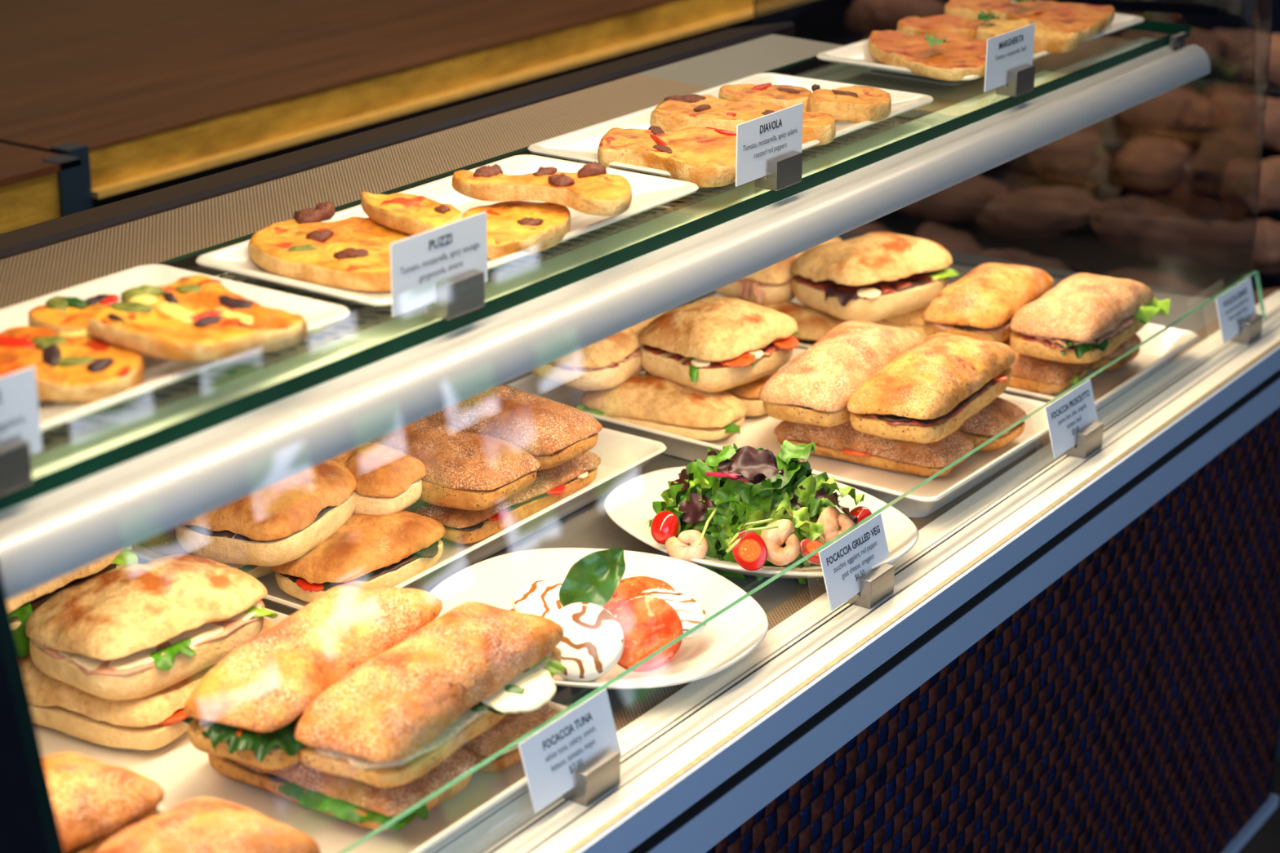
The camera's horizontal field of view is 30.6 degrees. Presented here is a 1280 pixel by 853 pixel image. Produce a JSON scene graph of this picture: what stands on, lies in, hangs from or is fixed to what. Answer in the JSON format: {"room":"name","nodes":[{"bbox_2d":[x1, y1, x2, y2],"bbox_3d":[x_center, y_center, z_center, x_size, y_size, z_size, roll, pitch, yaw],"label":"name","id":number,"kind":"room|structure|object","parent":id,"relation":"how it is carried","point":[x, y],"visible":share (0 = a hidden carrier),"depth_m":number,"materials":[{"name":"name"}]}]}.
{"room":"eatery","nodes":[
{"label":"eatery","id":0,"kind":"room"},
{"bbox_2d":[1238,84,1279,852],"bbox_3d":[0.540,0.411,3.634,9.200,0.050,12.000,14,24,32],"label":"floor","id":1,"kind":"structure","parent":0,"point":[1266,839],"depth_m":3.18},
{"bbox_2d":[0,142,84,234],"bbox_3d":[-1.268,0.184,2.758,0.860,0.965,0.922,14,24,32],"label":"counter","id":2,"kind":"object","parent":1,"relation":"on","point":[37,186],"visible":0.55,"depth_m":2.69,"materials":[{"name":"brown wood"}]},
{"bbox_2d":[0,0,1258,209],"bbox_3d":[0.107,-0.559,4.794,0.965,0.960,4.148,14,24,32],"label":"countertop","id":3,"kind":"structure","parent":1,"relation":"on","point":[149,95],"depth_m":3.39,"materials":[{"name":"brown wood"}]},
{"bbox_2d":[0,0,1279,852],"bbox_3d":[-0.032,0.047,2.226,0.805,1.595,2.060,14,24,32],"label":"display case","id":4,"kind":"object","parent":1,"relation":"on","point":[1067,654],"visible":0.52,"depth_m":2.08,"materials":[{"name":"silver metal"}]},
{"bbox_2d":[0,366,42,496],"bbox_3d":[-0.376,0.010,1.314,0.022,0.063,0.105,14,24,32],"label":"price card","id":5,"kind":"object","parent":4,"relation":"on","point":[20,438],"visible":1,"depth_m":1.34,"materials":[{"name":"paper"}]},
{"bbox_2d":[0,263,349,431],"bbox_3d":[-0.393,-0.035,1.506,0.200,0.016,0.413,14,24,32],"label":"rectangular plate","id":6,"kind":"object","parent":4,"relation":"on","point":[158,372],"visible":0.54,"depth_m":1.61,"materials":[{"name":"beige ceramic"}]},
{"bbox_2d":[0,325,144,403],"bbox_3d":[-0.379,-0.042,1.488,0.137,0.018,0.106,3,20,6],"label":"pizza slice","id":7,"kind":"object","parent":6,"relation":"on","point":[76,366],"visible":0.9,"depth_m":1.47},
{"bbox_2d":[27,293,119,337],"bbox_3d":[-0.379,-0.071,1.557,0.056,0.019,0.072,0,20,0],"label":"pizza slice","id":8,"kind":"object","parent":6,"relation":"on","point":[59,313],"visible":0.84,"depth_m":1.55,"materials":[{"name":"orange food"}]},
{"bbox_2d":[88,275,307,361],"bbox_3d":[-0.283,-0.073,1.528,0.142,0.022,0.125,14,24,32],"label":"pizza slice","id":9,"kind":"object","parent":6,"relation":"on","point":[194,317],"visible":1,"depth_m":1.50,"materials":[{"name":"food"}]},
{"bbox_2d":[35,607,572,852],"bbox_3d":[-0.308,0.225,1.768,0.507,0.034,0.287,14,24,32],"label":"tray","id":10,"kind":"object","parent":4,"relation":"on","point":[184,772],"visible":0.09,"depth_m":1.69,"materials":[{"name":"beige ceramic"}]},
{"bbox_2d":[19,648,206,750],"bbox_3d":[-0.409,0.198,1.785,0.178,0.062,0.093,11,23,27],"label":"sandwich","id":11,"kind":"object","parent":10,"relation":"on","point":[152,722],"visible":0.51,"depth_m":1.74,"materials":[{"name":"beige food"}]},
{"bbox_2d":[7,549,137,657],"bbox_3d":[-0.489,0.126,1.844,0.121,0.074,0.194,12,23,28],"label":"sandwich","id":12,"kind":"object","parent":11,"relation":"on","point":[20,607],"visible":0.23,"depth_m":1.81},
{"bbox_2d":[25,554,278,700],"bbox_3d":[-0.373,0.147,1.778,0.127,0.082,0.168,16,26,37],"label":"sandwich","id":13,"kind":"object","parent":11,"relation":"on","point":[132,631],"visible":0.99,"depth_m":1.74,"materials":[{"name":"food"}]},
{"bbox_2d":[200,617,275,673],"bbox_3d":[-0.359,0.170,1.873,0.167,0.056,0.090,13,24,30],"label":"sandwich","id":14,"kind":"object","parent":10,"relation":"on","point":[268,624],"visible":0.02,"depth_m":1.85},
{"bbox_2d":[208,745,476,831],"bbox_3d":[-0.220,0.239,1.693,0.196,0.054,0.117,13,24,31],"label":"sandwich","id":15,"kind":"object","parent":10,"relation":"on","point":[362,804],"visible":0.41,"depth_m":1.64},
{"bbox_2d":[183,581,442,769],"bbox_3d":[-0.231,0.175,1.706,0.102,0.078,0.246,10,22,25],"label":"sandwich","id":16,"kind":"object","parent":15,"relation":"on","point":[246,708],"visible":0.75,"depth_m":1.64,"materials":[{"name":"beige food"}]},
{"bbox_2d":[293,601,564,787],"bbox_3d":[-0.136,0.186,1.685,0.127,0.073,0.242,11,23,27],"label":"sandwich","id":17,"kind":"object","parent":15,"relation":"on","point":[396,716],"visible":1,"depth_m":1.64,"materials":[{"name":"beige food"}]},
{"bbox_2d":[462,702,559,773],"bbox_3d":[-0.150,0.211,1.768,0.189,0.053,0.090,14,24,32],"label":"sandwich","id":18,"kind":"object","parent":10,"relation":"on","point":[513,726],"visible":0.14,"depth_m":1.71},
{"bbox_2d":[0,74,711,308],"bbox_3d":[-0.308,-0.178,1.932,0.104,0.012,1.220,14,24,32],"label":"vent","id":19,"kind":"object","parent":4,"relation":"attached to","point":[174,232],"depth_m":1.99,"materials":[{"name":"metal"}]},
{"bbox_2d":[124,427,666,615],"bbox_3d":[-0.239,0.071,2.185,0.318,0.034,0.492,14,24,32],"label":"tray","id":20,"kind":"object","parent":4,"relation":"on","point":[622,455],"visible":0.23,"depth_m":2.14,"materials":[{"name":"beige ceramic"}]},
{"bbox_2d":[131,527,273,578],"bbox_3d":[-0.381,0.102,2.055,0.146,0.054,0.086,16,26,37],"label":"sandwich","id":21,"kind":"object","parent":20,"relation":"on","point":[164,544],"visible":0.16,"depth_m":2.03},
{"bbox_2d":[270,509,445,602],"bbox_3d":[-0.242,0.111,2.028,0.102,0.061,0.161,15,25,34],"label":"sandwich","id":22,"kind":"object","parent":20,"relation":"on","point":[391,549],"visible":0.84,"depth_m":2.00,"materials":[{"name":"food"}]},
{"bbox_2d":[175,458,357,566],"bbox_3d":[-0.318,0.067,2.005,0.121,0.074,0.159,9,22,21],"label":"sandwich","id":23,"kind":"object","parent":22,"relation":"on","point":[277,523],"visible":0.75,"depth_m":1.95,"materials":[{"name":"food"}]},
{"bbox_2d":[331,441,426,515],"bbox_3d":[-0.258,0.042,2.076,0.131,0.062,0.074,11,23,27],"label":"sandwich","id":24,"kind":"object","parent":22,"relation":"on","point":[388,480],"visible":0.5,"depth_m":2.04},
{"bbox_2d":[404,450,600,543],"bbox_3d":[-0.130,0.056,2.191,0.107,0.052,0.216,15,25,34],"label":"sandwich","id":25,"kind":"object","parent":20,"relation":"on","point":[550,486],"visible":0.49,"depth_m":2.15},
{"bbox_2d":[369,417,540,511],"bbox_3d":[-0.207,0.025,2.138,0.235,0.061,0.102,13,24,31],"label":"sandwich","id":26,"kind":"object","parent":25,"relation":"on","point":[465,470],"visible":0.48,"depth_m":2.08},
{"bbox_2d":[424,384,602,471],"bbox_3d":[-0.149,-0.010,2.224,0.230,0.062,0.104,15,25,34],"label":"sandwich","id":27,"kind":"object","parent":25,"relation":"on","point":[555,433],"visible":0.44,"depth_m":2.17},
{"bbox_2d":[389,211,488,319],"bbox_3d":[-0.138,-0.109,1.639,0.022,0.063,0.105,14,24,32],"label":"price card","id":28,"kind":"object","parent":4,"relation":"on","point":[442,270],"visible":1,"depth_m":1.64,"materials":[{"name":"paper"}]},
{"bbox_2d":[195,154,698,306],"bbox_3d":[-0.140,-0.155,1.832,0.190,0.016,0.407,14,24,32],"label":"rectangular plate","id":29,"kind":"object","parent":4,"relation":"on","point":[648,191],"visible":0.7,"depth_m":1.88,"materials":[{"name":"beige ceramic"}]},
{"bbox_2d":[248,200,413,292],"bbox_3d":[-0.209,-0.135,1.738,0.171,0.025,0.136,14,24,32],"label":"pizza slice","id":30,"kind":"object","parent":29,"relation":"on","point":[353,253],"visible":0.8,"depth_m":1.72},
{"bbox_2d":[360,191,462,235],"bbox_3d":[-0.173,-0.164,1.776,0.049,0.016,0.117,-17,26,-38],"label":"pizza slice","id":31,"kind":"object","parent":30,"relation":"on","point":[413,215],"visible":0.94,"depth_m":1.76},
{"bbox_2d":[462,200,570,260],"bbox_3d":[-0.101,-0.154,1.795,0.092,0.018,0.125,14,24,32],"label":"pizza slice","id":32,"kind":"object","parent":29,"relation":"on","point":[513,227],"visible":0.87,"depth_m":1.78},
{"bbox_2d":[451,161,631,216],"bbox_3d":[-0.070,-0.192,1.830,0.155,0.022,0.079,10,22,23],"label":"pizza slice","id":33,"kind":"object","parent":32,"relation":"on","point":[590,190],"visible":1,"depth_m":1.81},
{"bbox_2d":[518,688,622,813],"bbox_3d":[-0.044,0.239,1.681,0.028,0.062,0.105,14,24,32],"label":"price card","id":34,"kind":"object","parent":4,"relation":"on","point":[576,757],"visible":1,"depth_m":1.68,"materials":[{"name":"paper"}]},
{"bbox_2d":[429,547,768,689],"bbox_3d":[-0.038,0.167,1.935,0.288,0.029,0.265,14,24,32],"label":"oval plate","id":35,"kind":"object","parent":4,"relation":"on","point":[735,633],"visible":0.42,"depth_m":1.98,"materials":[{"name":"beige ceramic"}]},
{"bbox_2d":[549,602,624,681],"bbox_3d":[-0.044,0.169,1.829,0.063,0.050,0.054,-7,22,-19],"label":"cheese","id":36,"kind":"object","parent":35,"relation":"on","point":[592,644],"visible":0.79,"depth_m":1.82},
{"bbox_2d":[559,547,625,607],"bbox_3d":[-0.038,0.125,1.846,0.053,0.056,0.021,0,20,-1],"label":"basil leaf","id":37,"kind":"object","parent":36,"relation":"on","point":[594,579],"visible":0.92,"depth_m":1.85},
{"bbox_2d":[602,576,675,611],"bbox_3d":[0.000,0.143,1.918,0.061,0.020,0.060,19,27,40],"label":"tomato slice","id":38,"kind":"object","parent":35,"relation":"on","point":[631,586],"visible":0.39,"depth_m":1.93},
{"bbox_2d":[609,594,683,672],"bbox_3d":[0.002,0.163,1.849,0.062,0.050,0.050,-3,21,-9],"label":"tomato slice","id":39,"kind":"object","parent":35,"relation":"on","point":[648,623],"visible":0.85,"depth_m":1.84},
{"bbox_2d":[640,588,706,639],"bbox_3d":[0.025,0.152,1.900,0.060,0.026,0.060,-6,21,-17],"label":"slice","id":40,"kind":"object","parent":35,"relation":"on","point":[691,613],"visible":0.39,"depth_m":1.90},
{"label":"tomato slice","id":41,"kind":"object","parent":35,"relation":"on","visible":0},
{"bbox_2d":[511,580,563,618],"bbox_3d":[-0.074,0.145,1.905,0.060,0.021,0.057,-11,23,-27],"label":"slice","id":42,"kind":"object","parent":41,"relation":"on","point":[541,597],"visible":0.5,"depth_m":1.90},
{"bbox_2d":[527,72,933,177],"bbox_3d":[0.092,-0.275,2.161,0.200,0.016,0.403,14,24,32],"label":"rectangular plate","id":43,"kind":"object","parent":4,"relation":"on","point":[582,144],"visible":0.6,"depth_m":2.16,"materials":[{"name":"beige ceramic"}]},
{"bbox_2d":[597,125,736,187],"bbox_3d":[0.033,-0.238,2.026,0.158,0.022,0.124,14,24,32],"label":"pizza slice","id":44,"kind":"object","parent":43,"relation":"on","point":[704,157],"visible":0.91,"depth_m":2.00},
{"bbox_2d":[649,93,835,145],"bbox_3d":[0.099,-0.284,2.146,0.176,0.023,0.092,6,21,16],"label":"pizza slice","id":45,"kind":"object","parent":43,"relation":"on","point":[675,113],"visible":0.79,"depth_m":2.12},
{"bbox_2d":[718,82,812,111],"bbox_3d":[0.121,-0.312,2.226,0.093,0.019,0.066,7,21,17],"label":"pizza slice","id":46,"kind":"object","parent":43,"relation":"on","point":[784,95],"visible":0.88,"depth_m":2.21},
{"bbox_2d":[807,83,891,122],"bbox_3d":[0.196,-0.303,2.193,0.078,0.021,0.076,3,21,8],"label":"pizza slice","id":47,"kind":"object","parent":43,"relation":"on","point":[855,104],"visible":0.97,"depth_m":2.17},
{"bbox_2d":[604,466,918,578],"bbox_3d":[0.108,0.095,2.131,0.296,0.029,0.233,14,24,32],"label":"oval plate","id":48,"kind":"object","parent":4,"relation":"on","point":[628,505],"visible":0.38,"depth_m":2.13,"materials":[{"name":"beige ceramic"}]},
{"bbox_2d":[650,510,679,544],"bbox_3d":[0.023,0.089,2.052,0.027,0.026,0.021,-13,24,-33],"label":"cherry tomato half","id":49,"kind":"object","parent":48,"relation":"on","point":[665,524],"visible":1,"depth_m":2.04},
{"bbox_2d":[665,529,707,564],"bbox_3d":[0.040,0.106,2.043,0.037,0.032,0.023,6,21,16],"label":"shrimp","id":50,"kind":"object","parent":48,"relation":"on","point":[677,548],"visible":0.99,"depth_m":2.04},
{"bbox_2d":[732,529,767,570],"bbox_3d":[0.095,0.105,2.006,0.031,0.033,0.022,5,21,13],"label":"cherry tomato half","id":51,"kind":"object","parent":48,"relation":"on","point":[750,553],"visible":0.96,"depth_m":2.00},
{"bbox_2d":[648,440,864,584],"bbox_3d":[0.105,0.078,2.086,0.174,0.134,0.240,-4,21,-13],"label":"mixed salad","id":52,"kind":"object","parent":48,"relation":"on","point":[730,492],"visible":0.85,"depth_m":2.06,"materials":[{"name":"green plant"}]},
{"bbox_2d":[760,519,799,565],"bbox_3d":[0.119,0.099,2.011,0.033,0.038,0.028,-4,21,-12],"label":"shrimp","id":53,"kind":"object","parent":48,"relation":"on","point":[778,555],"visible":0.98,"depth_m":2.00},
{"bbox_2d":[799,538,827,564],"bbox_3d":[0.152,0.109,2.019,0.030,0.019,0.024,5,21,12],"label":"cherry tomato half","id":54,"kind":"object","parent":48,"relation":"on","point":[806,547],"visible":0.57,"depth_m":2.02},
{"bbox_2d":[816,506,855,546],"bbox_3d":[0.170,0.088,2.037,0.034,0.035,0.026,16,26,36],"label":"shrimp","id":55,"kind":"object","parent":48,"relation":"on","point":[830,517],"visible":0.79,"depth_m":2.03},
{"bbox_2d":[847,506,872,528],"bbox_3d":[0.194,0.085,2.058,0.027,0.027,0.020,-11,23,-27],"label":"cherry tomato half","id":56,"kind":"object","parent":48,"relation":"on","point":[861,513],"visible":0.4,"depth_m":2.05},
{"bbox_2d":[735,102,803,191],"bbox_3d":[0.112,-0.233,1.979,0.022,0.063,0.105,14,24,32],"label":"price card","id":57,"kind":"object","parent":4,"relation":"on","point":[769,153],"visible":1,"depth_m":1.98,"materials":[{"name":"paper"}]},
{"bbox_2d":[506,347,1049,517],"bbox_3d":[0.148,-0.012,2.414,0.518,0.034,0.308,14,24,33],"label":"tray","id":58,"kind":"object","parent":4,"relation":"on","point":[886,486],"visible":0.29,"depth_m":2.32,"materials":[{"name":"beige ceramic"}]},
{"bbox_2d":[576,373,746,440],"bbox_3d":[0.028,-0.024,2.405,0.180,0.054,0.090,11,23,26],"label":"sandwich","id":59,"kind":"object","parent":58,"relation":"on","point":[648,401],"visible":0.8,"depth_m":2.37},
{"bbox_2d":[530,311,665,391],"bbox_3d":[-0.034,-0.090,2.440,0.112,0.070,0.203,12,23,29],"label":"sandwich","id":60,"kind":"object","parent":59,"relation":"on","point":[606,363],"visible":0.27,"depth_m":2.37,"materials":[{"name":"beige food"}]},
{"bbox_2d":[644,369,779,416],"bbox_3d":[0.082,-0.050,2.475,0.151,0.055,0.084,13,24,30],"label":"sandwich","id":61,"kind":"object","parent":58,"relation":"on","point":[748,393],"visible":0.08,"depth_m":2.42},
{"bbox_2d":[639,296,799,392],"bbox_3d":[0.082,-0.088,2.415,0.134,0.082,0.164,19,27,40],"label":"sandwich","id":62,"kind":"object","parent":61,"relation":"on","point":[713,344],"visible":1,"depth_m":2.38,"materials":[{"name":"food"}]},
{"bbox_2d":[773,420,973,476],"bbox_3d":[0.231,0.007,2.327,0.192,0.051,0.093,11,23,27],"label":"sandwich","id":63,"kind":"object","parent":58,"relation":"on","point":[843,442],"visible":0.59,"depth_m":2.29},
{"bbox_2d":[758,320,923,426],"bbox_3d":[0.205,-0.060,2.361,0.094,0.069,0.246,11,23,26],"label":"sandwich","id":64,"kind":"object","parent":63,"relation":"on","point":[816,387],"visible":0.8,"depth_m":2.29,"materials":[{"name":"food"}]},
{"bbox_2d":[846,333,1015,443],"bbox_3d":[0.294,-0.043,2.316,0.105,0.072,0.236,11,23,27],"label":"sandwich","id":65,"kind":"object","parent":63,"relation":"on","point":[927,392],"visible":1,"depth_m":2.25,"materials":[{"name":"food"}]},
{"bbox_2d":[957,397,1026,451],"bbox_3d":[0.304,-0.017,2.390,0.175,0.054,0.083,13,24,30],"label":"sandwich","id":66,"kind":"object","parent":58,"relation":"on","point":[1000,414],"visible":0.22,"depth_m":2.33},
{"bbox_2d":[818,513,894,611],"bbox_3d":[0.190,0.122,2.000,0.028,0.062,0.105,14,24,32],"label":"price card","id":67,"kind":"object","parent":4,"relation":"on","point":[846,563],"visible":1,"depth_m":2.00,"materials":[{"name":"paper"}]},
{"bbox_2d":[709,284,1199,411],"bbox_3d":[0.330,-0.100,2.655,0.527,0.034,0.298,14,24,32],"label":"tray","id":68,"kind":"object","parent":4,"relation":"on","point":[1159,351],"visible":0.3,"depth_m":2.58,"materials":[{"name":"beige ceramic"}]},
{"bbox_2d":[757,301,848,345],"bbox_3d":[0.168,-0.113,2.650,0.150,0.052,0.099,11,23,27],"label":"sandwich","id":69,"kind":"object","parent":68,"relation":"on","point":[812,324],"visible":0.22,"depth_m":2.62,"materials":[{"name":"beige food"}]},
{"bbox_2d":[715,236,841,304],"bbox_3d":[0.157,-0.190,2.715,0.108,0.070,0.207,11,23,27],"label":"sandwich","id":70,"kind":"object","parent":69,"relation":"on","point":[772,284],"visible":0.3,"depth_m":2.63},
{"bbox_2d":[871,306,929,341],"bbox_3d":[0.300,-0.134,2.704,0.136,0.057,0.088,11,23,27],"label":"sandwich","id":71,"kind":"object","parent":68,"relation":"on","point":[913,320],"visible":0.13,"depth_m":2.66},
{"bbox_2d":[791,231,959,322],"bbox_3d":[0.259,-0.172,2.641,0.176,0.087,0.131,-16,26,-37],"label":"sandwich","id":72,"kind":"object","parent":71,"relation":"on","point":[874,276],"visible":0.99,"depth_m":2.60,"materials":[{"name":"food"}]},
{"bbox_2d":[1002,336,1089,394],"bbox_3d":[0.405,-0.076,2.557,0.169,0.050,0.091,13,24,30],"label":"sandwich","id":73,"kind":"object","parent":68,"relation":"on","point":[1028,373],"visible":0.37,"depth_m":2.50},
{"bbox_2d":[921,262,1053,342],"bbox_3d":[0.386,-0.141,2.585,0.096,0.066,0.202,11,23,27],"label":"sandwich","id":74,"kind":"object","parent":73,"relation":"on","point":[982,304],"visible":0.87,"depth_m":2.52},
{"bbox_2d":[1010,273,1171,363],"bbox_3d":[0.489,-0.121,2.529,0.123,0.071,0.218,12,23,29],"label":"sandwich","id":75,"kind":"object","parent":73,"relation":"on","point":[1085,317],"visible":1,"depth_m":2.47,"materials":[{"name":"beige food"}]},
{"bbox_2d":[1087,333,1141,371],"bbox_3d":[0.482,-0.101,2.623,0.150,0.052,0.082,14,24,32],"label":"sandwich","id":76,"kind":"object","parent":68,"relation":"on","point":[1135,340],"visible":0.19,"depth_m":2.57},
{"bbox_2d":[816,0,1144,79],"bbox_3d":[0.379,-0.420,2.556,0.187,0.016,0.420,15,25,34],"label":"rectangular plate","id":77,"kind":"object","parent":4,"relation":"on","point":[858,53],"visible":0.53,"depth_m":2.47,"materials":[{"name":"beige ceramic"}]},
{"bbox_2d":[868,30,986,80],"bbox_3d":[0.306,-0.388,2.438,0.131,0.016,0.200,1,20,3],"label":"pizza slice","id":78,"kind":"object","parent":77,"relation":"on","point":[961,55],"visible":0.92,"depth_m":2.42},
{"bbox_2d":[924,32,946,46],"bbox_3d":[0.304,-0.399,2.406,0.022,0.011,0.048,5,21,13],"label":"basil leaf","id":79,"kind":"object","parent":78,"relation":"on","point":[931,40],"visible":1,"depth_m":2.40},
{"bbox_2d":[897,14,984,38],"bbox_3d":[0.330,-0.435,2.559,0.098,0.018,0.090,14,24,32],"label":"pizza slice","id":80,"kind":"object","parent":77,"relation":"on","point":[934,24],"visible":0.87,"depth_m":2.54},
{"bbox_2d":[944,0,1012,23],"bbox_3d":[0.390,-0.482,2.686,0.071,0.018,0.112,6,21,16],"label":"pizza slice","id":81,"kind":"object","parent":77,"relation":"on","point":[969,9],"visible":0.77,"depth_m":2.65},
{"bbox_2d":[977,9,999,21],"bbox_3d":[0.376,-0.443,2.524,0.024,0.010,0.024,1,20,2],"label":"basil leaf","id":82,"kind":"object","parent":81,"relation":"on","point":[981,15],"visible":1,"depth_m":2.53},
{"bbox_2d":[975,18,1077,53],"bbox_3d":[0.423,-0.423,2.523,0.115,0.019,0.097,14,24,32],"label":"pizza slice","id":83,"kind":"object","parent":77,"relation":"on","point":[1045,39],"visible":0.67,"depth_m":2.50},
{"bbox_2d":[987,0,1114,44],"bbox_3d":[0.450,-0.451,2.589,0.150,0.017,0.187,14,24,32],"label":"pizza slice","id":84,"kind":"object","parent":77,"relation":"on","point":[1086,20],"visible":0.94,"depth_m":2.58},
{"bbox_2d":[983,22,1035,97],"bbox_3d":[0.370,-0.362,2.332,0.022,0.063,0.105,14,24,32],"label":"price card","id":85,"kind":"object","parent":4,"relation":"on","point":[1010,69],"visible":1,"depth_m":2.33,"materials":[{"name":"paper"}]},
{"bbox_2d":[1044,379,1103,458],"bbox_3d":[0.437,-0.002,2.337,0.028,0.062,0.105,14,24,32],"label":"price card","id":86,"kind":"object","parent":4,"relation":"on","point":[1074,428],"visible":1,"depth_m":2.34,"materials":[{"name":"paper"}]},
{"bbox_2d":[1215,276,1262,344],"bbox_3d":[0.689,-0.127,2.680,0.028,0.062,0.105,14,24,32],"label":"price card","id":87,"kind":"object","parent":4,"relation":"on","point":[1240,322],"visible":1,"depth_m":2.68,"materials":[{"name":"paper"}]},
{"bbox_3d":[-0.466,0.297,1.571,0.525,0.034,0.203,14,24,32],"label":"tray","id":88,"kind":"object","parent":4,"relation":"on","visible":0},
{"bbox_3d":[-0.295,0.330,1.458,0.109,0.045,0.169,14,24,32],"label":"sandwich","id":89,"kind":"object","parent":88,"relation":"on","visible":0},
{"bbox_2d":[93,797,320,852],"bbox_3d":[-0.294,0.284,1.440,0.112,0.067,0.190,14,24,32],"label":"sandwich","id":90,"kind":"object","parent":89,"relation":"on","point":[197,824],"visible":1,"depth_m":1.45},
{"bbox_3d":[-0.403,0.305,1.525,0.098,0.045,0.172,14,24,32],"label":"sandwich","id":91,"kind":"object","parent":88,"relation":"on","visible":0},
{"bbox_2d":[42,751,164,852],"bbox_3d":[-0.401,0.259,1.504,0.100,0.066,0.186,14,24,32],"label":"sandwich","id":92,"kind":"object","parent":91,"relation":"on","point":[94,801],"visible":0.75,"depth_m":1.51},
{"bbox_2d":[844,40,1279,759],"bbox_3d":[0.897,-0.157,3.907,1.330,0.830,1.250,14,24,32],"label":"stone wall","id":93,"kind":"structure","parent":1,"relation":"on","point":[1082,252],"depth_m":3.64,"materials":[{"name":"stone"}]},
{"bbox_2d":[848,222,899,234],"bbox_3d":[0.338,-0.284,3.672,0.211,0.078,0.122,13,25,27],"label":"stone","id":94,"kind":"object","parent":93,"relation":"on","point":[868,228],"visible":0.09,"depth_m":3.64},
{"bbox_2d":[866,118,908,128],"bbox_3d":[0.369,-0.505,3.866,0.207,0.088,0.120,11,23,27],"label":"loaf","id":95,"kind":"object","parent":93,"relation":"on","point":[900,122],"visible":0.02,"depth_m":3.81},
{"bbox_2d":[844,0,945,36],"bbox_3d":[0.435,-0.705,4.031,0.120,0.096,0.205,-13,24,-32],"label":"stone","id":96,"kind":"object","parent":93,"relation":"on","point":[864,17],"visible":0.7,"depth_m":3.98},
{"bbox_2d":[914,222,982,254],"bbox_3d":[0.468,-0.250,3.582,0.122,0.092,0.198,0,20,-2],"label":"stone","id":97,"kind":"object","parent":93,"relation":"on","point":[947,237],"visible":0.2,"depth_m":3.59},
{"bbox_2d":[895,174,1008,226],"bbox_3d":[0.486,-0.352,3.667,0.200,0.087,0.122,8,22,19],"label":"stone","id":98,"kind":"object","parent":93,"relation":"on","point":[959,203],"visible":0.44,"depth_m":3.62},
{"bbox_2d":[977,248,1071,271],"bbox_3d":[0.571,-0.224,3.512,0.120,0.088,0.200,-14,25,-33],"label":"stone","id":99,"kind":"object","parent":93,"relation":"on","point":[1012,255],"visible":0.21,"depth_m":3.47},
{"bbox_2d":[973,185,1097,240],"bbox_3d":[0.612,-0.332,3.609,0.198,0.089,0.122,12,24,30],"label":"stone","id":100,"kind":"object","parent":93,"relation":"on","point":[1035,212],"visible":0.91,"depth_m":3.56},
{"bbox_2d":[1033,36,1102,67],"bbox_3d":[0.695,-0.645,3.876,0.122,0.089,0.195,-2,20,-6],"label":"stone","id":101,"kind":"object","parent":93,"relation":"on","point":[1086,50],"visible":0.32,"depth_m":3.80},
{"bbox_2d":[1026,127,1112,188],"bbox_3d":[0.672,-0.433,3.691,0.122,0.086,0.197,-2,20,-5],"label":"stone","id":102,"kind":"object","parent":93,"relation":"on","point":[1079,157],"visible":0.72,"depth_m":3.62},
{"bbox_2d":[1089,195,1204,271],"bbox_3d":[0.767,-0.292,3.501,0.208,0.090,0.120,18,27,40],"label":"stone","id":103,"kind":"object","parent":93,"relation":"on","point":[1144,228],"visible":0.85,"depth_m":3.47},
{"bbox_2d":[1114,136,1195,195],"bbox_3d":[0.794,-0.400,3.606,0.120,0.082,0.210,2,20,4],"label":"stone","id":104,"kind":"object","parent":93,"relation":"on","point":[1152,166],"visible":1,"depth_m":3.54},
{"bbox_2d":[1102,267,1207,296],"bbox_3d":[0.730,-0.182,3.409,0.121,0.085,0.208,-15,25,-35],"label":"stone","id":105,"kind":"object","parent":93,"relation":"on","point":[1166,280],"visible":0.23,"depth_m":3.38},
{"bbox_2d":[1115,86,1213,133],"bbox_3d":[0.817,-0.504,3.688,0.119,0.082,0.209,-10,23,-25],"label":"stone","id":106,"kind":"object","parent":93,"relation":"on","point":[1178,109],"visible":0.65,"depth_m":3.62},
{"bbox_2d":[1112,28,1226,66],"bbox_3d":[0.845,-0.603,3.763,0.120,0.087,0.207,-12,23,-29],"label":"stone","id":107,"kind":"object","parent":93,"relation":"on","point":[1214,46],"visible":0.3,"depth_m":3.69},
{"bbox_2d":[1183,217,1279,275],"bbox_3d":[0.874,-0.267,3.431,0.123,0.090,0.198,-18,27,-41],"label":"stone","id":108,"kind":"object","parent":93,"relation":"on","point":[1220,245],"visible":0.91,"depth_m":3.38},
{"bbox_2d":[1206,288,1279,305],"bbox_3d":[0.879,-0.158,3.332,0.200,0.083,0.122,15,25,34],"label":"stone","id":109,"kind":"object","parent":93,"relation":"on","point":[1266,293],"visible":0.13,"depth_m":3.32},
{"bbox_2d":[1209,89,1279,151],"bbox_3d":[0.956,-0.464,3.584,0.122,0.085,0.199,-14,25,-34],"label":"stone","id":110,"kind":"object","parent":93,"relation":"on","point":[1238,116],"visible":0.97,"depth_m":3.55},
{"bbox_2d":[1209,28,1279,86],"bbox_3d":[0.985,-0.583,3.705,0.198,0.082,0.121,17,26,39],"label":"stone","id":111,"kind":"object","parent":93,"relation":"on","point":[1245,61],"visible":0.86,"depth_m":3.67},
{"bbox_2d":[1220,156,1279,213],"bbox_3d":[0.930,-0.364,3.503,0.120,0.095,0.199,-1,20,-4],"label":"stone","id":112,"kind":"object","parent":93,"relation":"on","point":[1239,187],"visible":0.98,"depth_m":3.44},
{"bbox_2d":[1256,0,1279,34],"bbox_3d":[4.257,-2.073,6.011,6.600,3.000,0.100,14,24,32],"label":"wall","id":113,"kind":"structure","parent":0,"point":[1264,21],"depth_m":7.79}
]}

